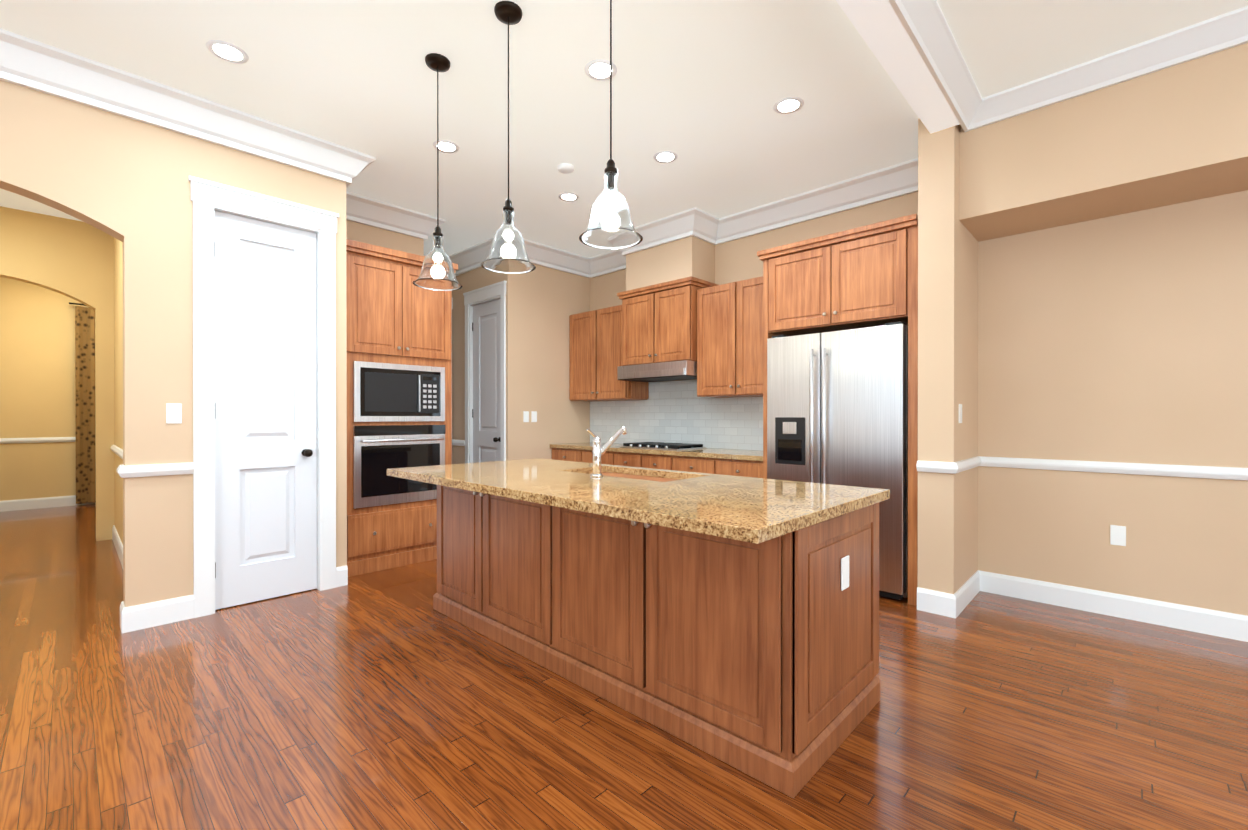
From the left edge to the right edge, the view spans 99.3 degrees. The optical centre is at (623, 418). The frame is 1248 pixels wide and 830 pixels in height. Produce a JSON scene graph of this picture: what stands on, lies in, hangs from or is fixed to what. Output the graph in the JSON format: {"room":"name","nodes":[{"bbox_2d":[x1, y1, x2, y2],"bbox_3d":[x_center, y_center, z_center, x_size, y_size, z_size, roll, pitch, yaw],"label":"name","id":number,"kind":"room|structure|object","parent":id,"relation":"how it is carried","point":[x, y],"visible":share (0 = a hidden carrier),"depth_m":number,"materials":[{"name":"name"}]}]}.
{"room":"kitchen","nodes":[
{"label":"kitchen","id":0,"kind":"room"},
{"bbox_2d":[0,504,1247,829],"bbox_3d":[-2.177,1.249,2.402,15.100,0.050,8.850,0,0,44],"label":"floor","id":1,"kind":"structure","parent":0,"point":[392,698],"depth_m":2.11,"materials":[{"name":"brown wood"}]},
{"bbox_2d":[346,239,457,576],"bbox_3d":[-2.015,-0.072,4.548,0.657,2.580,0.965,0,0,44],"label":"tall cabinet","id":2,"kind":"object","parent":1,"relation":"on","point":[399,368],"visible":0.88,"depth_m":4.30,"materials":[{"name":"brown wood"}]},
{"bbox_2d":[552,448,585,462],"bbox_3d":[-0.416,0.776,6.126,0.595,0.875,0.619,0,0,44],"label":"base cabinet","id":3,"kind":"object","parent":1,"relation":"on","point":[565,454],"depth_m":5.88,"materials":[{"name":"brown wood"}]},
{"bbox_2d":[586,452,617,464],"bbox_3d":[-0.074,0.777,5.800,0.630,0.875,0.619,0,0,44],"label":"base cabinet","id":4,"kind":"object","parent":1,"relation":"on","point":[610,458],"depth_m":5.47,"materials":[{"name":"brown wood"}]},
{"bbox_2d":[618,452,645,467],"bbox_3d":[0.241,0.778,5.499,0.520,0.875,0.619,0,0,44],"label":"base cabinet","id":5,"kind":"object","parent":1,"relation":"on","point":[632,459],"depth_m":5.22,"materials":[{"name":"brown wood"}]},
{"bbox_2d":[430,483,879,797],"bbox_3d":[-0.056,0.785,2.837,2.446,0.875,0.870,0,0,44],"label":"kitchen island","id":6,"kind":"object","parent":1,"relation":"on","point":[731,620],"depth_m":2.07,"materials":[{"name":"brown wood"}]},
{"bbox_2d":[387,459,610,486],"bbox_3d":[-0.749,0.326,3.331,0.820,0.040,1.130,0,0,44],"label":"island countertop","id":7,"kind":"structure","parent":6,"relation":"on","point":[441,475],"depth_m":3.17,"materials":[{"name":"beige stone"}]},
{"bbox_2d":[455,465,710,506],"bbox_3d":[-0.163,0.328,2.772,0.800,0.040,1.130,0,0,44],"label":"island countertop","id":8,"kind":"structure","parent":6,"relation":"on","point":[532,486],"depth_m":2.55,"materials":[{"name":"beige stone"}]},
{"bbox_2d":[586,427,626,474],"bbox_3d":[-0.089,0.178,2.849,0.064,0.259,0.300,0,0,44],"label":"faucet","id":9,"kind":"object","parent":8,"relation":"on","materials":[{"name":"silver metal"}]},
{"bbox_2d":[587,471,642,474],"bbox_3d":[-0.112,0.448,3.124,0.400,0.227,0.402,0,0,44],"label":"sink","id":10,"kind":"object","parent":8,"relation":"in","point":[588,472],"depth_m":3.26,"materials":[{"name":"metal"}]},
{"bbox_2d":[627,475,682,478],"bbox_3d":[0.186,0.449,2.840,0.400,0.227,0.402,0,0,44],"label":"sink","id":11,"kind":"object","parent":8,"relation":"in","point":[628,476],"depth_m":3.06,"materials":[{"name":"metal"}]},
{"bbox_2d":[555,475,889,546],"bbox_3d":[0.445,0.329,2.192,0.880,0.040,1.130,0,0,44],"label":"island countertop","id":12,"kind":"structure","parent":6,"relation":"on","point":[742,509],"depth_m":1.95,"materials":[{"name":"beige stone"}]},
{"bbox_2d":[646,456,677,470],"bbox_3d":[0.516,0.778,5.237,0.520,0.875,0.619,0,0,44],"label":"base cabinet","id":13,"kind":"object","parent":1,"relation":"on","point":[655,462],"depth_m":4.96,"materials":[{"name":"brown wood"}]},
{"bbox_2d":[678,456,721,474],"bbox_3d":[0.823,0.779,4.944,0.610,0.875,0.619,0,0,44],"label":"base cabinet","id":14,"kind":"object","parent":1,"relation":"on","point":[699,464],"depth_m":4.67,"materials":[{"name":"brown wood"}]},
{"bbox_2d":[722,460,762,477],"bbox_3d":[1.140,0.780,4.642,0.545,0.875,0.619,0,0,44],"label":"base cabinet","id":15,"kind":"object","parent":1,"relation":"on","point":[745,468],"depth_m":4.36,"materials":[{"name":"brown wood"}]},
{"bbox_2d":[550,440,762,459],"bbox_3d":[0.347,0.320,5.385,2.720,0.040,0.636,0,0,44],"label":"countertop","id":16,"kind":"structure","parent":15,"relation":"on","point":[650,449],"depth_m":5.01,"materials":[{"name":"beige stone"}]},
{"bbox_2d":[767,321,907,599],"bbox_3d":[1.679,0.281,4.026,0.977,1.847,0.733,0,0,44],"label":"fridge","id":17,"kind":"object","parent":1,"relation":"on","point":[837,407],"visible":0.62,"depth_m":3.70,"materials":[{"name":"silver metal"}]},
{"bbox_2d":[757,214,917,605],"bbox_3d":[1.702,-0.048,4.051,1.141,2.535,0.696,0,0,44],"label":"surround","id":18,"kind":"object","parent":1,"relation":"on","point":[866,276],"visible":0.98,"depth_m":3.70,"materials":[{"name":"brown wood"}]},
{"bbox_2d":[0,0,1247,615],"bbox_3d":[-2.177,-0.341,2.397,15.000,3.130,8.750,0,0,44],"label":"wall","id":19,"kind":"structure","parent":0,"point":[1082,278],"depth_m":3.27,"materials":[{"name":"beige paint"}]},
{"bbox_2d":[0,437,75,443],"bbox_3d":[-7.664,0.295,7.276,0.028,0.070,1.270,0,0,44],"label":"trim","id":20,"kind":"structure","parent":19,"relation":"attached to","point":[44,439],"depth_m":7.09,"materials":[{"name":"white wood"}]},
{"bbox_2d":[0,495,95,511],"bbox_3d":[-7.668,1.140,7.282,0.016,0.140,1.270,0,0,44],"label":"baseboard","id":21,"kind":"structure","parent":19,"relation":"attached to","point":[47,502],"depth_m":7.10,"materials":[{"name":"white wood"}]},
{"bbox_2d":[69,302,95,503],"bbox_3d":[-7.370,-0.201,7.457,0.067,2.762,0.600,0,0,44],"label":"curtain","id":22,"kind":"object","parent":19,"relation":"hanging from","point":[85,400],"visible":0.38,"depth_m":7.36,"materials":[{"name":"fabric"}]},
{"bbox_2d":[110,445,122,458],"bbox_3d":[-4.016,0.304,4.253,3.080,0.070,0.028,0,0,44],"label":"trim","id":23,"kind":"structure","parent":19,"relation":"attached to","point":[118,451],"depth_m":4.66,"materials":[{"name":"white wood"}]},
{"bbox_2d":[112,525,122,567],"bbox_3d":[-4.012,1.149,4.259,3.080,0.140,0.016,0,0,44],"label":"baseboard","id":24,"kind":"structure","parent":19,"relation":"attached to","point":[116,539],"depth_m":4.75,"materials":[{"name":"white wood"}]},
{"bbox_2d":[117,462,193,477],"bbox_3d":[-2.747,0.307,3.122,0.038,0.070,0.335,0,0,44],"label":"trim","id":25,"kind":"structure","parent":19,"relation":"attached to","point":[132,471],"depth_m":3.11,"materials":[{"name":"white wood"}]},
{"bbox_2d":[120,595,193,632],"bbox_3d":[-2.744,1.152,3.129,0.016,0.140,0.323,0,0,44],"label":"baseboard","id":26,"kind":"structure","parent":19,"relation":"attached to","point":[138,617],"depth_m":3.11,"materials":[{"name":"white wood"}]},
{"bbox_2d":[166,403,181,422],"bbox_3d":[-2.697,-0.028,3.177,0.012,0.120,0.070,0,0,44],"label":"switch plate","id":27,"kind":"object","parent":19,"relation":"attached to","point":[174,415],"depth_m":3.18,"materials":[{"name":"white plastic"}]},
{"bbox_2d":[0,28,375,186],"bbox_3d":[-3.790,-1.810,1.928,0.150,0.190,5.550,0,0,44],"label":"crown molding","id":28,"kind":"structure","parent":19,"relation":"attached to","point":[44,68],"depth_m":3.09,"materials":[{"name":"white wood"}]},
{"bbox_2d":[188,176,338,617],"bbox_3d":[-2.406,-0.124,3.577,0.180,2.690,0.840,0,0,44],"label":"door frame","id":29,"kind":"structure","parent":19,"relation":"attached to","point":[208,198],"depth_m":3.34,"materials":[{"name":"white wood"}]},
{"bbox_2d":[214,211,316,609],"bbox_3d":[-2.372,-0.049,3.540,0.122,2.524,0.591,0,0,44],"label":"pantry door","id":30,"kind":"structure","parent":19,"relation":"in","point":[265,417],"depth_m":3.55,"materials":[{"name":"white wood"}]},
{"bbox_2d":[346,191,363,211],"bbox_3d":[-2.211,-1.816,4.154,0.600,0.190,0.150,0,0,44],"label":"crown molding","id":31,"kind":"structure","parent":19,"relation":"attached to","point":[351,198],"depth_m":4.54,"materials":[{"name":"white wood"}]},
{"bbox_2d":[346,196,431,239],"bbox_3d":[-2.210,-1.818,4.712,0.150,0.190,0.960,0,0,44],"label":"crown molding","id":32,"kind":"structure","parent":19,"relation":"attached to","point":[370,212],"depth_m":4.81,"materials":[{"name":"white wood"}]},
{"bbox_2d":[424,216,445,240],"bbox_3d":[-2.225,-1.820,5.494,1.250,0.190,0.150,0,0,44],"label":"crown molding","id":33,"kind":"structure","parent":19,"relation":"attached to","point":[434,219],"depth_m":5.08,"materials":[{"name":"white wood"}]},
{"bbox_2d":[452,439,464,445],"bbox_3d":[-2.003,0.298,6.395,0.335,0.070,0.028,0,0,44],"label":"trim","id":34,"kind":"structure","parent":19,"relation":"attached to","point":[454,442],"depth_m":6.37,"materials":[{"name":"white"}]},
{"bbox_2d":[449,237,492,275],"bbox_3d":[-1.732,-1.821,6.046,1.200,0.190,0.150,0,0,44],"label":"crown molding","id":35,"kind":"structure","parent":19,"relation":"attached to","point":[471,258],"depth_m":6.04,"materials":[{"name":"white wood"}]},
{"bbox_2d":[463,280,506,462],"bbox_3d":[-1.530,-0.131,6.045,0.860,2.690,0.180,0,0,44],"label":"door frame","id":36,"kind":"structure","parent":19,"relation":"attached to","point":[495,291],"depth_m":6.12,"materials":[{"name":"white wood"}]},
{"bbox_2d":[472,299,500,462],"bbox_3d":[-1.568,-0.056,6.011,0.651,2.524,0.122,0,0,44],"label":"closet door","id":37,"kind":"structure","parent":19,"relation":"in","point":[486,413],"depth_m":6.05,"materials":[{"name":"white wood"}]},
{"bbox_2d":[523,411,528,421],"bbox_3d":[-1.082,-0.016,5.859,0.006,0.120,0.070,0,0,44],"label":"switch plate","id":38,"kind":"object","parent":19,"relation":"attached to","point":[525,413],"depth_m":5.85,"materials":[{"name":"white plastic"}]},
{"bbox_2d":[531,411,536,421],"bbox_3d":[-1.005,-0.016,5.939,0.006,0.120,0.070,0,0,44],"label":"switch plate","id":39,"kind":"object","parent":19,"relation":"attached to","point":[533,413],"depth_m":5.93,"materials":[{"name":"white plastic"}]},
{"bbox_2d":[523,238,595,277],"bbox_3d":[-0.830,-1.821,6.014,0.150,0.190,1.350,0,0,44],"label":"crown molding","id":40,"kind":"structure","parent":19,"relation":"attached to","point":[540,254],"depth_m":6.07,"materials":[{"name":"white wood"}]},
{"bbox_2d":[588,254,625,276],"bbox_3d":[-0.071,-1.822,6.106,0.820,0.190,0.170,0,0,44],"label":"crown molding","id":41,"kind":"structure","parent":19,"relation":"attached to","point":[598,265],"depth_m":6.28,"materials":[{"name":"white wood"}]},
{"bbox_2d":[569,305,648,400],"bbox_3d":[-0.196,-0.716,6.102,0.940,1.020,0.346,0,0,44],"label":"upper cabinet","id":42,"kind":"object","parent":19,"relation":"attached to","point":[596,373],"depth_m":5.93,"materials":[{"name":"brown wood"}]},
{"bbox_2d":[604,207,711,259],"bbox_3d":[0.291,-1.819,5.270,1.160,0.190,0.180,0,0,44],"label":"crown molding","id":43,"kind":"structure","parent":19,"relation":"attached to","point":[695,222],"depth_m":5.10,"materials":[{"name":"white wood"}]},
{"bbox_2d":[621,280,700,371],"bbox_3d":[0.445,-0.914,5.434,0.900,0.740,0.426,0,0,44],"label":"upper cabinet","id":44,"kind":"object","parent":19,"relation":"attached to","point":[659,325],"depth_m":5.22,"materials":[{"name":"brown wood"}]},
{"bbox_2d":[693,276,762,397],"bbox_3d":[1.117,-0.712,4.849,0.870,1.020,0.346,0,0,44],"label":"upper cabinet","id":45,"kind":"object","parent":19,"relation":"attached to","point":[707,335],"depth_m":4.76,"materials":[{"name":"brown wood"}]},
{"bbox_2d":[704,158,917,244],"bbox_3d":[1.578,-1.817,4.532,2.020,0.190,0.170,0,0,44],"label":"crown molding","id":46,"kind":"structure","parent":19,"relation":"attached to","point":[900,179],"depth_m":4.46,"materials":[{"name":"white wood"}]},
{"bbox_2d":[888,0,983,131],"bbox_3d":[-0.543,-1.840,0.433,0.110,0.120,7.870,0,0,44],"label":"crown molding","id":47,"kind":"structure","parent":19,"relation":"attached to","point":[924,21],"depth_m":2.69,"materials":[{"name":"white wood"}]},
{"bbox_2d":[959,404,961,422],"bbox_3d":[2.135,-0.029,3.364,0.006,0.120,0.070,0,0,44],"label":"switch plate","id":48,"kind":"object","parent":19,"relation":"attached to","point":[960,405],"depth_m":3.35,"materials":[{"name":"white plastic"}]},
{"bbox_2d":[948,570,983,618],"bbox_3d":[2.260,1.151,3.492,0.016,0.140,0.706,0,0,44],"label":"baseboard","id":49,"kind":"structure","parent":19,"relation":"attached to","point":[958,601],"depth_m":3.42,"materials":[{"name":"white wood"}]},
{"bbox_2d":[948,456,983,473],"bbox_3d":[2.250,0.306,3.470,0.028,0.070,0.688,0,0,44],"label":"trim","id":50,"kind":"structure","parent":19,"relation":"attached to","point":[963,465],"depth_m":3.38,"materials":[{"name":"white wood"}]},
{"bbox_2d":[980,6,1247,125],"bbox_3d":[3.900,-1.843,1.556,4.750,0.120,0.110,0,0,44],"label":"crown molding","id":51,"kind":"structure","parent":19,"relation":"attached to","point":[1228,30],"depth_m":2.77,"materials":[{"name":"white wood"}]},
{"bbox_2d":[984,571,1247,641],"bbox_3d":[4.279,1.155,2.070,4.900,0.140,0.016,0,0,44],"label":"baseboard","id":52,"kind":"structure","parent":19,"relation":"attached to","point":[1178,616],"depth_m":3.23,"materials":[{"name":"white wood"}]},
{"bbox_2d":[984,456,1247,480],"bbox_3d":[4.275,0.310,2.063,4.900,0.070,0.028,0,0,44],"label":"trim","id":53,"kind":"structure","parent":19,"relation":"attached to","point":[1189,471],"depth_m":3.23,"materials":[{"name":"white wood"}]},
{"bbox_2d":[1110,525,1125,545],"bbox_3d":[3.037,0.722,3.260,0.070,0.120,0.006,0,0,44],"label":"electrical outlet","id":54,"kind":"object","parent":19,"relation":"attached to","point":[1117,534],"depth_m":3.26,"materials":[{"name":"white plastic"}]},
{"bbox_2d":[0,0,1247,257],"bbox_3d":[-2.177,-1.931,2.393,15.100,0.050,8.850,0,0,44],"label":"ceiling","id":55,"kind":"structure","parent":0,"point":[700,88],"depth_m":3.00,"materials":[{"name":"paint"}]},
{"bbox_2d":[206,40,248,63],"bbox_3d":[-2.062,-1.904,2.760,0.180,0.006,0.180,0,0,44],"label":"recessed light","id":56,"kind":"object","parent":55,"relation":"in","point":[227,51],"visible":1,"depth_m":2.75,"materials":[{"name":"white plastic"}]},
{"bbox_2d":[413,53,462,290],"bbox_3d":[-0.996,-1.310,2.836,0.254,1.195,0.254,0,0,44],"label":"pendant light","id":57,"kind":"object","parent":55,"relation":"hanging from","point":[437,272],"visible":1,"depth_m":2.81,"materials":[{"name":"clear glass"}]},
{"bbox_2d":[433,140,458,152],"bbox_3d":[-1.250,-1.907,3.727,0.180,0.006,0.180,0,0,44],"label":"recessed light","id":58,"kind":"object","parent":55,"relation":"in","point":[446,146],"visible":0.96,"depth_m":3.72,"materials":[{"name":"white plastic"}]},
{"bbox_2d":[481,1,535,273],"bbox_3d":[-0.542,-1.309,2.486,0.254,1.195,0.254,0,0,44],"label":"pendant light","id":59,"kind":"object","parent":55,"relation":"hanging from","point":[507,254],"visible":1,"depth_m":2.46,"materials":[{"name":"clear glass"}]},
{"bbox_2d":[557,163,573,173],"bbox_3d":[-0.444,-1.895,4.036,0.130,0.032,0.130,0,0,44],"label":"smoke detector","id":60,"kind":"object","parent":55,"relation":"attached to","point":[565,168],"visible":1,"depth_m":4.00,"materials":[{"name":"white plastic"}]},
{"bbox_2d":[558,192,578,200],"bbox_3d":[-0.478,-1.909,4.580,0.180,0.006,0.180,0,0,44],"label":"recessed light","id":61,"kind":"object","parent":55,"relation":"in","point":[567,196],"visible":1,"depth_m":4.57,"materials":[{"name":"white"}]},
{"bbox_2d":[584,59,616,80],"bbox_3d":[-0.127,-1.904,2.904,0.180,0.006,0.180,0,0,44],"label":"recessed light","id":62,"kind":"object","parent":55,"relation":"in","point":[597,69],"visible":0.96,"depth_m":2.90,"materials":[{"name":"white"}]},
{"bbox_2d":[579,0,642,248],"bbox_3d":[-0.052,-1.308,2.101,0.254,1.195,0.254,0,0,44],"label":"pendant light","id":63,"kind":"object","parent":55,"relation":"hanging from","point":[610,225],"visible":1,"depth_m":2.08,"materials":[{"name":"clear glass"}]},
{"bbox_2d":[653,151,677,162],"bbox_3d":[0.303,-1.907,3.876,0.180,0.006,0.180,0,0,44],"label":"recessed light","id":64,"kind":"object","parent":55,"relation":"in","point":[665,156],"visible":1,"depth_m":3.86,"materials":[{"name":"white plastic"}]},
{"bbox_2d":[773,97,803,113],"bbox_3d":[1.004,-1.905,3.235,0.180,0.006,0.180,0,0,44],"label":"recessed light","id":65,"kind":"object","parent":55,"relation":"in","point":[788,105],"visible":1,"depth_m":3.23,"materials":[{"name":"white"}]}
]}

